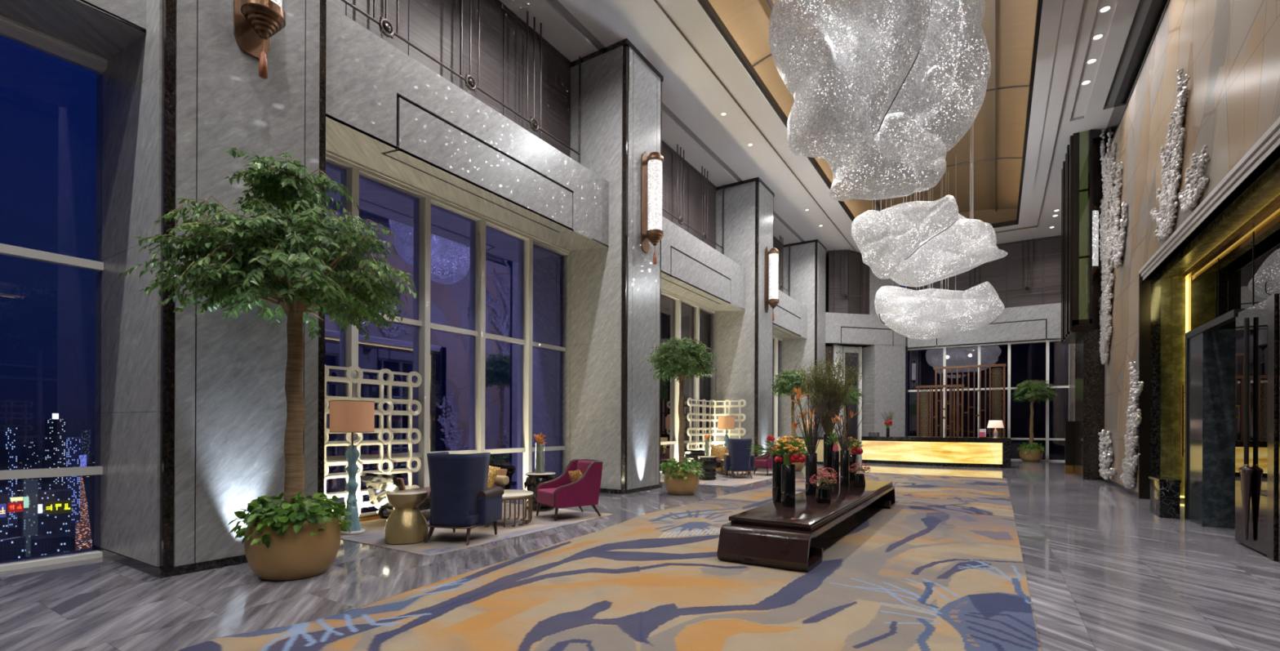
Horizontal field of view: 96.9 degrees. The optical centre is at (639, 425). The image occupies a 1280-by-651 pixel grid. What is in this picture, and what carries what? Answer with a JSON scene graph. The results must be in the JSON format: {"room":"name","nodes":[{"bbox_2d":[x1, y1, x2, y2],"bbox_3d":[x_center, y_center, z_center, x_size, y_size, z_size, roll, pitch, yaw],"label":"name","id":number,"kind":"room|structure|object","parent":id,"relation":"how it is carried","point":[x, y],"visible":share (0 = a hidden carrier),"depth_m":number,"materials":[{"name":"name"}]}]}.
{"room":"hotel lobby","nodes":[
{"label":"hotel lobby","id":0,"kind":"room"},
{"bbox_2d":[0,0,146,59],"bbox_3d":[-7.376,-6.247,3.413,1.500,4.500,6.500,0,0,32],"label":"wall","id":1,"kind":"structure","parent":0,"point":[101,28],"depth_m":5.68,"materials":[{"name":"grey stone"}]},
{"bbox_2d":[0,14,107,571],"bbox_3d":[-7.806,-1.343,3.668,0.230,5.630,6.500,0,0,32],"label":"window","id":2,"kind":"structure","parent":1,"relation":"in","point":[12,29],"depth_m":6.05,"materials":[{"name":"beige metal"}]},
{"bbox_2d":[93,0,326,577],"bbox_3d":[-5.033,-3.500,6.715,1.972,9.970,1.624,0,0,32],"label":"pillar","id":3,"kind":"structure","parent":0,"point":[190,420],"depth_m":5.97,"materials":[{"name":"grey stone"}]},
{"bbox_2d":[233,0,285,78],"bbox_3d":[-4.033,-5.006,6.045,0.490,2.630,0.400,0,0,32],"label":"wall sconce","id":4,"kind":"object","parent":3,"relation":"attached to","point":[255,21],"visible":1,"depth_m":6.01,"materials":[{"name":"brown metal"}]},
{"bbox_2d":[325,0,608,250],"bbox_3d":[-3.060,-6.224,10.285,1.500,4.500,6.530,0,0,32],"label":"wall","id":5,"kind":"structure","parent":0,"point":[393,110],"depth_m":9.84,"materials":[{"name":"grey stone"}]},
{"bbox_2d":[324,149,569,513],"bbox_3d":[-3.490,-1.321,10.539,0.230,5.630,6.530,0,0,32],"label":"window","id":6,"kind":"structure","parent":5,"relation":"in","point":[482,331],"depth_m":10.70,"materials":[{"name":"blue glass"}]},
{"bbox_2d":[341,0,581,163],"bbox_3d":[-3.088,-6.955,10.305,0.077,3.040,6.473,0,0,32],"label":"railing","id":7,"kind":"object","parent":5,"relation":"attached to","point":[385,25],"visible":0.99,"depth_m":10.48,"materials":[{"name":"brown metal"}]},
{"bbox_2d":[562,38,663,493],"bbox_3d":[-0.711,-3.478,13.595,1.972,9.970,1.614,0,0,32],"label":"pillar","id":8,"kind":"structure","parent":0,"point":[612,294],"depth_m":12.82,"materials":[{"name":"grey stone"}]},
{"bbox_2d":[640,151,663,264],"bbox_3d":[0.302,-4.984,12.946,0.490,2.630,0.400,0,0,32],"label":"wall sconce","id":9,"kind":"object","parent":8,"relation":"attached to","point":[651,231],"visible":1,"depth_m":12.82,"materials":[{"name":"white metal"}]},
{"bbox_2d":[0,456,1279,650],"bbox_3d":[5.099,1.629,12.262,14.000,0.200,38.200,0,0,32],"label":"floor","id":10,"kind":"structure","parent":0,"point":[1104,571],"depth_m":5.42,"materials":[{"name":"stone"}]},
{"bbox_2d":[118,147,417,580],"bbox_3d":[-3.532,-0.600,5.562,2.395,4.180,2.306,0,0,44],"label":"potted tree","id":11,"kind":"object","parent":10,"relation":"on","point":[297,538],"visible":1,"depth_m":5.39,"materials":[{"name":"green plant"}]},
{"bbox_2d":[324,364,422,524],"bbox_3d":[-4.400,0.287,8.714,0.100,2.404,2.388,0,0,32],"label":"lattice screen","id":12,"kind":"object","parent":10,"relation":"on","point":[348,379],"visible":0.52,"depth_m":9.05,"materials":[{"name":"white metal"}]},
{"bbox_2d":[340,502,613,555],"bbox_3d":[-2.612,1.492,8.757,2.830,0.009,3.660,0,0,32],"label":"rug","id":13,"kind":"object","parent":10,"relation":"on","point":[442,540],"visible":0.48,"depth_m":7.91,"materials":[{"name":"beige carpet"}]},
{"bbox_2d":[329,400,374,534],"bbox_3d":[-3.960,0.570,7.800,0.558,1.805,0.558,0,0,32],"label":"floor lamp","id":14,"kind":"object","parent":13,"relation":"on","point":[352,416],"visible":0.96,"depth_m":7.68,"materials":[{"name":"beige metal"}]},
{"bbox_2d":[384,489,428,543],"bbox_3d":[-3.008,1.167,7.297,0.521,0.617,0.519,0,0,3],"label":"side table","id":15,"kind":"object","parent":13,"relation":"on","point":[406,524],"visible":0.98,"depth_m":7.11,"materials":[{"name":"gold metal"}]},
{"bbox_2d":[360,464,515,518],"bbox_3d":[-3.231,1.094,9.377,0.800,0.744,2.466,0,0,32],"label":"daybed","id":16,"kind":"object","parent":13,"relation":"on","point":[377,484],"visible":0.26,"depth_m":8.54,"materials":[{"name":"black paint"}]},
{"bbox_2d":[487,465,500,488],"bbox_3d":[-2.651,0.867,9.622,0.521,0.509,0.215,0,0,6],"label":"cushion","id":17,"kind":"object","parent":16,"relation":"on","point":[493,471],"visible":0.4,"depth_m":9.58,"materials":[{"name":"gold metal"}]},
{"bbox_2d":[423,451,504,545],"bbox_3d":[-2.337,0.923,7.440,0.850,1.130,0.820,0,0,13],"label":"chair","id":18,"kind":"object","parent":13,"relation":"on","point":[460,497],"visible":1,"depth_m":7.10,"materials":[{"name":"blue fabric"}]},
{"bbox_2d":[478,488,533,527],"bbox_3d":[-2.080,1.252,8.577,0.920,0.459,0.920,0,0,32],"label":"coffee table","id":19,"kind":"object","parent":13,"relation":"on","point":[508,494],"visible":0.44,"depth_m":8.47,"materials":[{"name":"beige stone"}]},
{"bbox_2d":[524,471,555,511],"bbox_3d":[-1.759,1.164,10.029,0.570,0.638,0.555,0,0,32],"label":"side table","id":20,"kind":"object","parent":13,"relation":"on","point":[533,479],"visible":0.51,"depth_m":9.81,"materials":[{"name":"black paint"}]},
{"bbox_2d":[533,431,546,472],"bbox_3d":[-1.769,0.481,10.036,0.286,0.733,0.183,0,0,32],"label":"glass vase","id":21,"kind":"object","parent":20,"relation":"on","point":[540,446],"visible":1,"depth_m":9.98,"materials":[{"name":"clear glass"}]},
{"bbox_2d":[534,458,603,520],"bbox_3d":[-1.156,1.034,9.289,0.921,0.918,0.730,0,0,-36],"label":"armchair","id":22,"kind":"object","parent":13,"relation":"on","point":[557,492],"visible":0.98,"depth_m":9.11,"materials":[{"name":"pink fabric"}]},
{"bbox_2d":[177,471,1041,650],"bbox_3d":[3.444,1.514,9.966,5.279,0.013,18.550,0,0,32],"label":"rug","id":23,"kind":"object","parent":10,"relation":"on","point":[942,568],"visible":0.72,"depth_m":5.00,"materials":[{"name":"carpet"}]},
{"bbox_2d":[717,479,895,572],"bbox_3d":[2.842,1.275,8.479,0.980,0.455,5.937,0,0,32],"label":"display table","id":24,"kind":"object","parent":23,"relation":"on","point":[773,535],"visible":0.96,"depth_m":6.23,"materials":[{"name":"brown wood"}]},
{"bbox_2d":[746,435,810,502],"bbox_3d":[1.928,0.589,7.803,0.972,0.908,0.957,0,0,11],"label":"flower vase","id":25,"kind":"object","parent":24,"relation":"on","point":[776,466],"visible":0.5,"depth_m":7.74,"materials":[{"name":"black ceramic"}]},
{"bbox_2d":[771,435,808,506],"bbox_3d":[1.945,0.590,7.336,0.486,0.907,0.457,0,0,27],"label":"flower vase","id":26,"kind":"object","parent":24,"relation":"on","point":[788,468],"visible":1,"depth_m":7.24,"materials":[{"name":"black ceramic"}]},
{"bbox_2d":[788,378,839,494],"bbox_3d":[2.601,0.157,8.497,0.712,1.779,0.669,0,0,21],"label":"flower vase","id":27,"kind":"object","parent":24,"relation":"on","point":[811,460],"visible":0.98,"depth_m":8.49,"materials":[{"name":"black"}]},
{"bbox_2d":[808,471,836,502],"bbox_3d":[2.480,0.844,7.677,0.358,0.403,0.356,0,0,32],"label":"flower pot","id":28,"kind":"object","parent":24,"relation":"on","point":[823,494],"visible":1,"depth_m":7.61,"materials":[{"name":"black"}]},
{"bbox_2d":[817,466,837,493],"bbox_3d":[2.852,0.844,8.716,0.351,0.408,0.358,0,0,32],"label":"flower pot","id":29,"kind":"object","parent":24,"relation":"on","point":[829,468],"visible":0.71,"depth_m":8.65,"materials":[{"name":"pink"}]},
{"bbox_2d":[794,346,869,479],"bbox_3d":[3.515,-0.184,10.604,1.181,2.471,1.332,0,0,-26],"label":"flower vase","id":30,"kind":"object","parent":24,"relation":"on","point":[836,387],"visible":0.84,"depth_m":10.51,"materials":[{"name":"black"}]},
{"bbox_2d":[824,431,839,482],"bbox_3d":[3.558,0.567,10.466,0.332,0.969,0.375,0,0,32],"label":"flower vase","id":31,"kind":"object","parent":24,"relation":"on","point":[835,452],"visible":0.9,"depth_m":10.38,"materials":[{"name":"black ceramic"}]},
{"bbox_2d":[826,395,865,486],"bbox_3d":[3.533,0.226,9.813,0.505,1.650,0.740,0,0,-23],"label":"flower vase","id":32,"kind":"object","parent":24,"relation":"on","point":[844,452],"visible":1,"depth_m":9.77,"materials":[{"name":"black"}]},
{"bbox_2d":[844,436,863,480],"bbox_3d":[4.049,0.637,10.814,0.407,0.833,0.387,0,0,0],"label":"flower vase","id":33,"kind":"object","parent":24,"relation":"on","point":[852,457],"visible":0.74,"depth_m":10.73,"materials":[{"name":"black ceramic"}]},
{"bbox_2d":[848,462,870,487],"bbox_3d":[3.756,0.849,9.707,0.355,0.407,0.360,0,0,32],"label":"flower pot","id":34,"kind":"object","parent":24,"relation":"on","point":[859,481],"visible":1,"depth_m":9.64,"materials":[{"name":"black ceramic"}]},
{"bbox_2d":[644,336,719,495],"bbox_3d":[0.974,-0.211,12.461,1.474,3.449,1.530,0,0,24],"label":"potted tree","id":35,"kind":"object","parent":10,"relation":"on","point":[681,477],"visible":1,"depth_m":12.22,"materials":[{"name":"green plant"}]},
{"bbox_2d":[660,469,772,486],"bbox_3d":[2.425,1.518,16.776,2.830,0.009,4.800,0,0,32],"label":"rug","id":36,"kind":"object","parent":10,"relation":"on","point":[721,479],"visible":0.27,"depth_m":15.97,"materials":[{"name":"beige carpet"}]},
{"bbox_2d":[684,447,728,467],"bbox_3d":[2.195,1.121,18.014,0.800,0.744,2.466,0,0,32],"label":"daybed","id":37,"kind":"object","parent":36,"relation":"on","point":[691,454],"visible":0.07,"depth_m":17.05,"materials":[{"name":"fabric"}]},
{"bbox_2d":[710,444,726,458],"bbox_3d":[2.475,0.873,18.046,0.514,0.497,0.224,0,0,24],"label":"cushion","id":38,"kind":"object","parent":37,"relation":"on","point":[717,451],"visible":0.82,"depth_m":17.99,"materials":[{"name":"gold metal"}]},
{"bbox_2d":[697,455,717,479],"bbox_3d":[1.880,1.182,15.821,0.570,0.638,0.555,0,0,32],"label":"stool","id":39,"kind":"object","parent":36,"relation":"on","point":[709,462],"visible":0.8,"depth_m":15.60,"materials":[{"name":"black paint"}]},
{"bbox_2d":[718,416,734,471],"bbox_3d":[2.880,0.605,18.914,0.558,1.805,0.558,0,0,32],"label":"floor lamp","id":40,"kind":"object","parent":36,"relation":"on","point":[726,423],"visible":0.58,"depth_m":18.70,"materials":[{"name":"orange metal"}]},
{"bbox_2d":[723,438,754,478],"bbox_3d":[2.880,0.950,16.408,0.850,1.130,0.820,0,0,0],"label":"chair","id":41,"kind":"object","parent":36,"relation":"on","point":[739,459],"visible":0.99,"depth_m":16.04,"materials":[{"name":"blue fabric"}]},
{"bbox_2d":[754,444,789,475],"bbox_3d":[4.067,1.061,17.459,0.921,0.918,0.730,0,0,-24],"label":"armchair","id":42,"kind":"object","parent":36,"relation":"on","point":[765,463],"visible":0.41,"depth_m":17.31,"materials":[{"name":"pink fabric"}]},
{"bbox_2d":[686,397,746,469],"bbox_3d":[2.513,0.322,18.629,1.328,2.404,1.874,0,0,32],"label":"lattice screen","id":43,"kind":"object","parent":10,"relation":"on","point":[696,405],"visible":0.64,"depth_m":19.12,"materials":[{"name":"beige metal"}]},
{"bbox_2d":[768,368,812,471],"bbox_3d":[5.261,-0.190,19.381,1.530,3.449,1.474,0,0,39],"label":"potted tree","id":44,"kind":"object","parent":10,"relation":"on","point":[785,384],"visible":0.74,"depth_m":19.10,"materials":[{"name":"green plant"}]},
{"bbox_2d":[790,436,840,463],"bbox_3d":[7.128,1.010,22.916,1.900,1.070,0.800,0,0,32],"label":"desk","id":45,"kind":"object","parent":10,"relation":"on","point":[820,450],"visible":0.17,"depth_m":22.49,"materials":[{"name":"brown stone"}]},
{"bbox_2d":[840,383,863,453],"bbox_3d":[9.312,-0.169,25.932,1.530,3.449,1.474,0,0,-35],"label":"potted tree","id":46,"kind":"object","parent":10,"relation":"on","point":[855,393],"visible":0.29,"depth_m":25.57,"materials":[{"name":"green plant"}]},
{"bbox_2d":[861,435,1010,467],"bbox_3d":[11.586,1.017,22.455,5.180,1.090,1.440,0,0,32],"label":"reception desk","id":47,"kind":"object","parent":10,"relation":"on","point":[922,451],"depth_m":21.75,"materials":[{"name":"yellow stone"}]},
{"bbox_2d":[986,420,1004,437],"bbox_3d":[13.333,0.148,21.265,0.540,0.660,0.540,0,0,32],"label":"table lamp","id":48,"kind":"object","parent":47,"relation":"on","point":[992,424],"visible":0.95,"depth_m":21.11,"materials":[{"name":"white fabric"}]},
{"bbox_2d":[915,384,964,436],"bbox_3d":[13.307,-0.104,25.180,1.870,3.350,0.160,0,0,32],"label":"screen","id":49,"kind":"object","parent":10,"relation":"on","point":[940,386],"visible":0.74,"depth_m":25.21,"materials":[{"name":"brown wood"}]},
{"bbox_2d":[934,363,1006,437],"bbox_3d":[14.719,-0.548,25.357,2.770,4.250,0.160,0,0,32],"label":"screen","id":50,"kind":"object","parent":10,"relation":"on","point":[1003,365],"visible":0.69,"depth_m":25.11,"materials":[{"name":"brown wood"}]},
{"bbox_2d":[1010,379,1057,462],"bbox_3d":[17.085,-0.208,24.800,1.651,3.587,1.713,0,0,-25],"label":"potted tree","id":51,"kind":"object","parent":10,"relation":"on","point":[1031,390],"visible":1,"depth_m":24.57,"materials":[{"name":"green plant"}]},
{"bbox_2d":[1064,421,1075,474],"bbox_3d":[13.914,0.718,18.301,0.340,1.700,0.180,0,0,32],"label":"post","id":52,"kind":"object","parent":10,"relation":"on","point":[1069,466],"visible":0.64,"depth_m":18.26,"materials":[{"name":"brown metal"}]},
{"bbox_2d":[1148,475,1181,518],"bbox_3d":[8.978,1.222,9.708,0.275,0.640,0.750,0,0,32],"label":"pedestal","id":53,"kind":"object","parent":10,"relation":"on","point":[1165,491],"visible":1,"depth_m":9.43,"materials":[{"name":"black stone"}]},
{"bbox_2d":[661,140,745,311],"bbox_3d":[1.259,-6.202,17.161,1.500,4.500,6.530,0,0,32],"label":"wall","id":54,"kind":"structure","parent":0,"point":[692,268],"depth_m":17.51,"materials":[{"name":"grey stone"}]},
{"bbox_2d":[660,288,715,475],"bbox_3d":[0.829,-1.299,17.416,0.230,5.630,6.530,0,0,32],"label":"window","id":55,"kind":"structure","parent":54,"relation":"in","point":[682,317],"depth_m":17.95,"materials":[{"name":"glass"}]},
{"bbox_2d":[662,144,724,254],"bbox_3d":[1.231,-6.932,17.181,0.077,3.040,6.473,0,0,32],"label":"railing","id":56,"kind":"object","parent":54,"relation":"attached to","point":[681,220],"visible":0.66,"depth_m":18.44,"materials":[{"name":"brown metal"}]},
{"bbox_2d":[710,177,774,470],"bbox_3d":[3.613,-3.456,20.480,1.972,9.970,1.634,0,0,32],"label":"pillar","id":57,"kind":"structure","parent":0,"point":[743,340],"depth_m":19.67,"materials":[{"name":"grey stone"}]},
{"bbox_2d":[764,246,779,320],"bbox_3d":[4.632,-4.962,19.839,0.490,2.630,0.400,0,0,32],"label":"wall sconce","id":58,"kind":"object","parent":57,"relation":"attached to","point":[771,257],"visible":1,"depth_m":19.73,"materials":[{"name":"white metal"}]},
{"bbox_2d":[773,235,807,339],"bbox_3d":[5.427,-6.181,23.796,1.500,4.500,5.920,0,0,32],"label":"wall","id":59,"kind":"structure","parent":0,"point":[790,322],"depth_m":24.31,"materials":[{"name":"grey stone"}]},
{"bbox_2d":[772,334,782,444],"bbox_3d":[4.997,-1.278,24.050,0.230,5.630,5.920,0,0,32],"label":"window","id":60,"kind":"structure","parent":59,"relation":"in","point":[775,339],"depth_m":25.95,"materials":[{"name":"glass"}]},
{"bbox_2d":[778,235,790,296],"bbox_3d":[5.399,-6.911,23.816,0.077,3.040,5.863,0,0,32],"label":"railing","id":61,"kind":"object","parent":59,"relation":"attached to","point":[780,284],"visible":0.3,"depth_m":25.27,"materials":[{"name":"brown metal"}]},
{"bbox_2d":[778,239,826,444],"bbox_3d":[7.608,-3.435,26.840,1.972,9.970,1.594,0,0,32],"label":"pillar","id":62,"kind":"structure","parent":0,"point":[807,258],"depth_m":26.11,"materials":[{"name":"grey stone"}]},
{"bbox_2d":[499,0,1151,257],"bbox_3d":[5.140,-8.963,12.270,14.000,1.185,38.200,0,0,32],"label":"ceiling","id":63,"kind":"structure","parent":0,"point":[713,57],"depth_m":14.86,"materials":[{"name":"white paint"}]},
{"bbox_2d":[768,0,991,200],"bbox_3d":[4.799,-7.601,11.181,3.551,5.963,4.240,0,0,32],"label":"chandelier","id":64,"kind":"object","parent":63,"relation":"hanging from","point":[882,91],"visible":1,"depth_m":10.39,"materials":[{"name":"white glass"}]},
{"bbox_2d":[851,122,1008,286],"bbox_3d":[8.147,-6.757,16.174,4.874,5.528,2.173,0,0,-14],"label":"chandelier","id":65,"kind":"object","parent":63,"relation":"hanging from","point":[914,243],"visible":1,"depth_m":15.40,"materials":[{"name":"white glass"}]},
{"bbox_2d":[889,213,998,286],"bbox_3d":[8.846,-5.229,16.692,3.358,2.300,1.179,0,0,-4],"label":"shade","id":66,"kind":"object","parent":65,"relation":"hanging from","point":[967,244],"depth_m":15.76,"materials":[{"name":"glass"}]},
{"bbox_2d":[892,217,1008,285],"bbox_3d":[8.822,-4.925,16.145,3.301,1.886,1.095,0,0,-2],"label":"shade","id":67,"kind":"object","parent":65,"relation":"hanging from","point":[962,245],"depth_m":15.78,"materials":[{"name":"glass"}]},
{"bbox_2d":[874,176,1004,339],"bbox_3d":[10.715,-6.238,20.246,4.881,6.539,2.107,0,0,-7],"label":"chandelier","id":68,"kind":"object","parent":63,"relation":"hanging from","point":[928,313],"visible":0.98,"depth_m":19.79,"materials":[{"name":"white glass"}]},
{"bbox_2d":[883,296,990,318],"bbox_3d":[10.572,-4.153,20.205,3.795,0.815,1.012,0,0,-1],"label":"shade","id":69,"kind":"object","parent":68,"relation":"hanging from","point":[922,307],"depth_m":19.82,"materials":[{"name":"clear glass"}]},
{"bbox_2d":[874,281,1004,321],"bbox_3d":[10.814,-4.309,20.523,4.030,1.726,2.783,0,0,32],"label":"shade","id":70,"kind":"object","parent":68,"relation":"hanging from","point":[981,302],"depth_m":19.95,"materials":[{"name":"glass"}]},
{"bbox_2d":[880,306,1000,339],"bbox_3d":[10.404,-3.546,19.693,4.181,1.151,0.951,0,0,-1],"label":"shade","id":71,"kind":"object","parent":68,"relation":"hanging from","point":[922,322],"depth_m":19.47,"materials":[{"name":"clear glass"}]},
{"bbox_2d":[825,257,907,456],"bbox_3d":[10.423,-3.473,28.049,6.139,10.070,1.400,0,0,-13],"label":"wall","id":72,"kind":"structure","parent":0,"point":[882,351],"depth_m":27.80,"materials":[{"name":"grey stone"}]},
{"bbox_2d":[828,249,848,313],"bbox_3d":[9.558,-6.892,27.305,0.897,3.040,0.120,0,0,10],"label":"panelling","id":73,"kind":"object","parent":72,"relation":"attached to","point":[841,304],"visible":0.88,"depth_m":27.27,"materials":[{"name":"brown wood"}]},
{"bbox_2d":[833,248,865,312],"bbox_3d":[10.002,-6.891,27.078,1.483,3.040,0.078,0,0,1],"label":"railing","id":74,"kind":"object","parent":72,"relation":"on","point":[845,295],"visible":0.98,"depth_m":27.07,"materials":[{"name":"brown metal"}]},
{"bbox_2d":[848,249,869,314],"bbox_3d":[10.740,-6.887,27.674,1.780,3.040,0.120,0,0,-30],"label":"panelling","id":75,"kind":"object","parent":72,"relation":"attached to","point":[855,304],"visible":0.66,"depth_m":27.53,"materials":[{"name":"brown wood"}]},
{"bbox_2d":[907,235,1061,348],"bbox_3d":[16.325,-6.081,26.492,6.870,4.610,0.800,0,0,32],"label":"wall","id":76,"kind":"structure","parent":0,"point":[1034,314],"depth_m":25.71,"materials":[{"name":"grey stone"}]},
{"bbox_2d":[907,337,1069,461],"bbox_3d":[16.292,-1.136,26.373,6.970,5.440,0.230,0,0,32],"label":"window","id":77,"kind":"structure","parent":76,"relation":"in","point":[1046,360],"depth_m":26.10,"materials":[{"name":"glass"}]},
{"bbox_2d":[923,238,1061,292],"bbox_3d":[16.098,-7.193,26.313,6.610,2.349,0.074,0,0,32],"label":"railing","id":78,"kind":"object","parent":76,"relation":"attached to","point":[1027,288],"visible":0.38,"depth_m":25.50,"materials":[{"name":"brown metal"}]},
{"bbox_2d":[1069,343,1075,421],"bbox_3d":[16.326,-3.455,20.726,0.220,10.070,10.350,0,0,32],"label":"wall","id":79,"kind":"structure","parent":0,"point":[1072,346],"depth_m":23.79,"materials":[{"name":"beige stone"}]},
{"bbox_2d":[1075,328,1104,479],"bbox_3d":[13.515,-0.579,17.020,0.540,4.290,2.000,0,0,32],"label":"pillar","id":80,"kind":"structure","parent":0,"point":[1089,368],"depth_m":16.25,"materials":[{"name":"brown stone"}]},
{"bbox_2d":[1102,0,1279,500],"bbox_3d":[6.579,-3.821,4.766,0.950,10.700,27.050,0,0,32],"label":"wall","id":81,"kind":"structure","parent":0,"point":[1221,255],"depth_m":9.99,"materials":[{"name":"beige stone"}]},
{"bbox_2d":[1060,128,1102,344],"bbox_3d":[13.527,-5.544,17.383,0.815,5.720,2.900,0,0,32],"label":"wall panel","id":82,"kind":"object","parent":81,"relation":"attached to","point":[1082,183],"visible":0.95,"depth_m":16.32,"materials":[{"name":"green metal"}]},
{"bbox_2d":[1092,204,1102,292],"bbox_3d":[13.068,-5.131,16.348,0.490,2.630,0.400,0,0,32],"label":"wall sconce","id":83,"kind":"object","parent":81,"relation":"attached to","point":[1095,210],"visible":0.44,"depth_m":16.21,"materials":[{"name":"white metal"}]},
{"bbox_2d":[1097,428,1117,479],"bbox_3d":[12.565,0.771,15.287,0.190,1.422,2.378,0,0,32],"label":"relief","id":84,"kind":"object","parent":81,"relation":"attached to","point":[1105,456],"visible":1,"depth_m":15.17,"materials":[{"name":"silver metal"}]},
{"bbox_2d":[1097,128,1122,364],"bbox_3d":[12.516,-5.108,15.172,0.187,6.867,3.164,0,0,32],"label":"wall sculpture","id":85,"kind":"object","parent":81,"relation":"attached to","point":[1106,220],"visible":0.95,"depth_m":15.16,"materials":[{"name":"silver metal"}]},
{"bbox_2d":[1111,164,1128,268],"bbox_3d":[11.662,-5.096,13.799,0.171,2.481,1.417,0,0,32],"label":"relief","id":86,"kind":"object","parent":81,"relation":"attached to","point":[1119,233],"visible":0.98,"depth_m":13.85,"materials":[{"name":"silver metal"}]},
{"bbox_2d":[1120,361,1143,488],"bbox_3d":[10.912,0.018,12.635,0.177,2.840,2.016,0,0,32],"label":"relief","id":87,"kind":"object","parent":81,"relation":"attached to","point":[1130,464],"visible":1,"depth_m":12.31,"materials":[{"name":"silver metal"}]},
{"bbox_2d":[1149,67,1190,241],"bbox_3d":[9.307,-4.601,10.019,0.133,2.576,2.426,0,0,32],"label":"wall sculpture","id":88,"kind":"object","parent":81,"relation":"attached to","point":[1171,158],"visible":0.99,"depth_m":9.66,"materials":[{"name":"silver metal"}]},
{"bbox_2d":[1179,384,1185,457],"bbox_3d":[11.101,-0.088,11.568,0.126,1.480,0.072,0,0,32],"label":"door pull","id":89,"kind":"object","parent":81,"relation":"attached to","point":[1182,386],"visible":0.94,"depth_m":11.56,"materials":[{"name":"gold metal"}]},
{"bbox_2d":[1177,145,1209,213],"bbox_3d":[8.493,-3.726,8.723,0.126,0.820,1.323,0,0,32],"label":"relief","id":90,"kind":"object","parent":81,"relation":"attached to","point":[1189,197],"visible":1,"depth_m":8.61,"materials":[{"name":"silver metal"}]},
{"bbox_2d":[1184,293,1279,563],"bbox_3d":[7.480,-0.166,6.356,0.774,3.400,6.720,0,0,32],"label":"door","id":91,"kind":"structure","parent":81,"relation":"in","point":[1214,398],"depth_m":7.39,"materials":[{"name":"black glass"}]},
{"label":"outside","id":92,"kind":"structure","parent":0,"visible":0},
{"bbox_2d":[8,453,94,551],"bbox_3d":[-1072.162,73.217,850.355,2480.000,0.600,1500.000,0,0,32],"label":"ground","id":93,"kind":"structure","parent":92,"point":[88,480],"depth_m":553.96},
{"bbox_2d":[0,446,8,538],"bbox_3d":[-258.214,42.154,226.573,7.600,67.000,7.600,0,0,42],"label":"building","id":94,"kind":"structure","parent":93,"relation":"on","point":[3,450],"depth_m":226.13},
{"bbox_2d":[4,426,17,527],"bbox_3d":[-462.829,38.341,417.353,6.300,73.300,6.300,0,0,42],"label":"building","id":95,"kind":"structure","parent":93,"relation":"on","point":[11,433],"depth_m":415.71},
{"bbox_2d":[0,536,26,559],"bbox_3d":[-202.190,56.091,182.025,4.000,39.500,6.600,0,0,42],"label":"building","id":96,"kind":"structure","parent":93,"relation":"on","point":[11,548],"depth_m":181.17,"materials":[{"name":"blue"}]},
{"bbox_2d":[22,479,38,556],"bbox_3d":[-228.440,48.110,212.473,3.700,55.300,3.700,0,0,43],"label":"building","id":97,"kind":"structure","parent":93,"relation":"on","point":[30,486],"depth_m":211.24,"materials":[{"name":"grey"}]},
{"bbox_2d":[21,440,41,536],"bbox_3d":[-413.234,43.112,385.060,9.400,64.100,9.400,0,0,43],"label":"building","id":98,"kind":"structure","parent":93,"relation":"on","point":[31,451],"depth_m":381.48,"materials":[{"name":"black"}]},
{"bbox_2d":[0,422,94,456],"bbox_3d":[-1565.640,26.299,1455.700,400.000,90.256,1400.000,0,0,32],"label":"buildings","id":99,"kind":"structure","parent":93,"relation":"on","point":[26,432],"depth_m":1377.11},
{"bbox_2d":[31,532,69,555],"bbox_3d":[-201.585,56.852,193.774,9.000,38.000,9.000,0,0,44],"label":"building","id":100,"kind":"structure","parent":93,"relation":"on","point":[41,544],"depth_m":191.02,"materials":[{"name":"blue"}]},
{"bbox_2d":[37,488,71,551],"bbox_3d":[-240.542,51.278,232.855,9.400,48.900,9.400,0,0,44],"label":"building","id":101,"kind":"structure","parent":93,"relation":"on","point":[55,523],"depth_m":229.69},
{"bbox_2d":[44,413,66,489],"bbox_3d":[-289.869,34.869,280.977,7.220,81.400,7.200,0,0,44],"label":"tower","id":102,"kind":"structure","parent":93,"relation":"on","point":[55,428],"depth_m":278.48,"materials":[{"name":"black"}]},
{"bbox_2d":[66,437,80,522],"bbox_3d":[-441.136,42.394,441.288,7.700,65.400,7.700,0,0,-45],"label":"building","id":103,"kind":"structure","parent":93,"relation":"on","point":[73,444],"depth_m":438.86,"materials":[{"name":"blue"}]},
{"bbox_2d":[81,430,90,463],"bbox_3d":[-1052.305,41.164,1077.003,12.000,64.000,12.000,0,0,-44],"label":"building","id":104,"kind":"structure","parent":93,"relation":"on","point":[86,434],"depth_m":1073.54,"materials":[{"name":"blue"}]},
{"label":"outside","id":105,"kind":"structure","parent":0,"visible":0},
{"bbox_2d":[75,475,92,550],"bbox_3d":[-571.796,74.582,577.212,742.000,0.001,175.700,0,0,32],"label":"road","id":106,"kind":"structure","parent":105,"point":[82,530],"depth_m":418.00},
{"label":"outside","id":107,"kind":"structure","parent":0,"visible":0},
{"bbox_2d":[7,501,22,512],"bbox_3d":[-209.231,27.419,189.934,0.350,3.200,3.500,0,0,42],"label":"shop sign","id":108,"kind":"object","parent":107,"point":[11,506],"visible":1,"depth_m":189.77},
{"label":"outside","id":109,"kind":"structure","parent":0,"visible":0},
{"bbox_2d":[44,499,71,514],"bbox_3d":[-205.236,28.942,200.061,0.350,4.600,6.700,0,0,44],"label":"shop sign","id":110,"kind":"object","parent":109,"point":[54,507],"visible":1,"depth_m":199.95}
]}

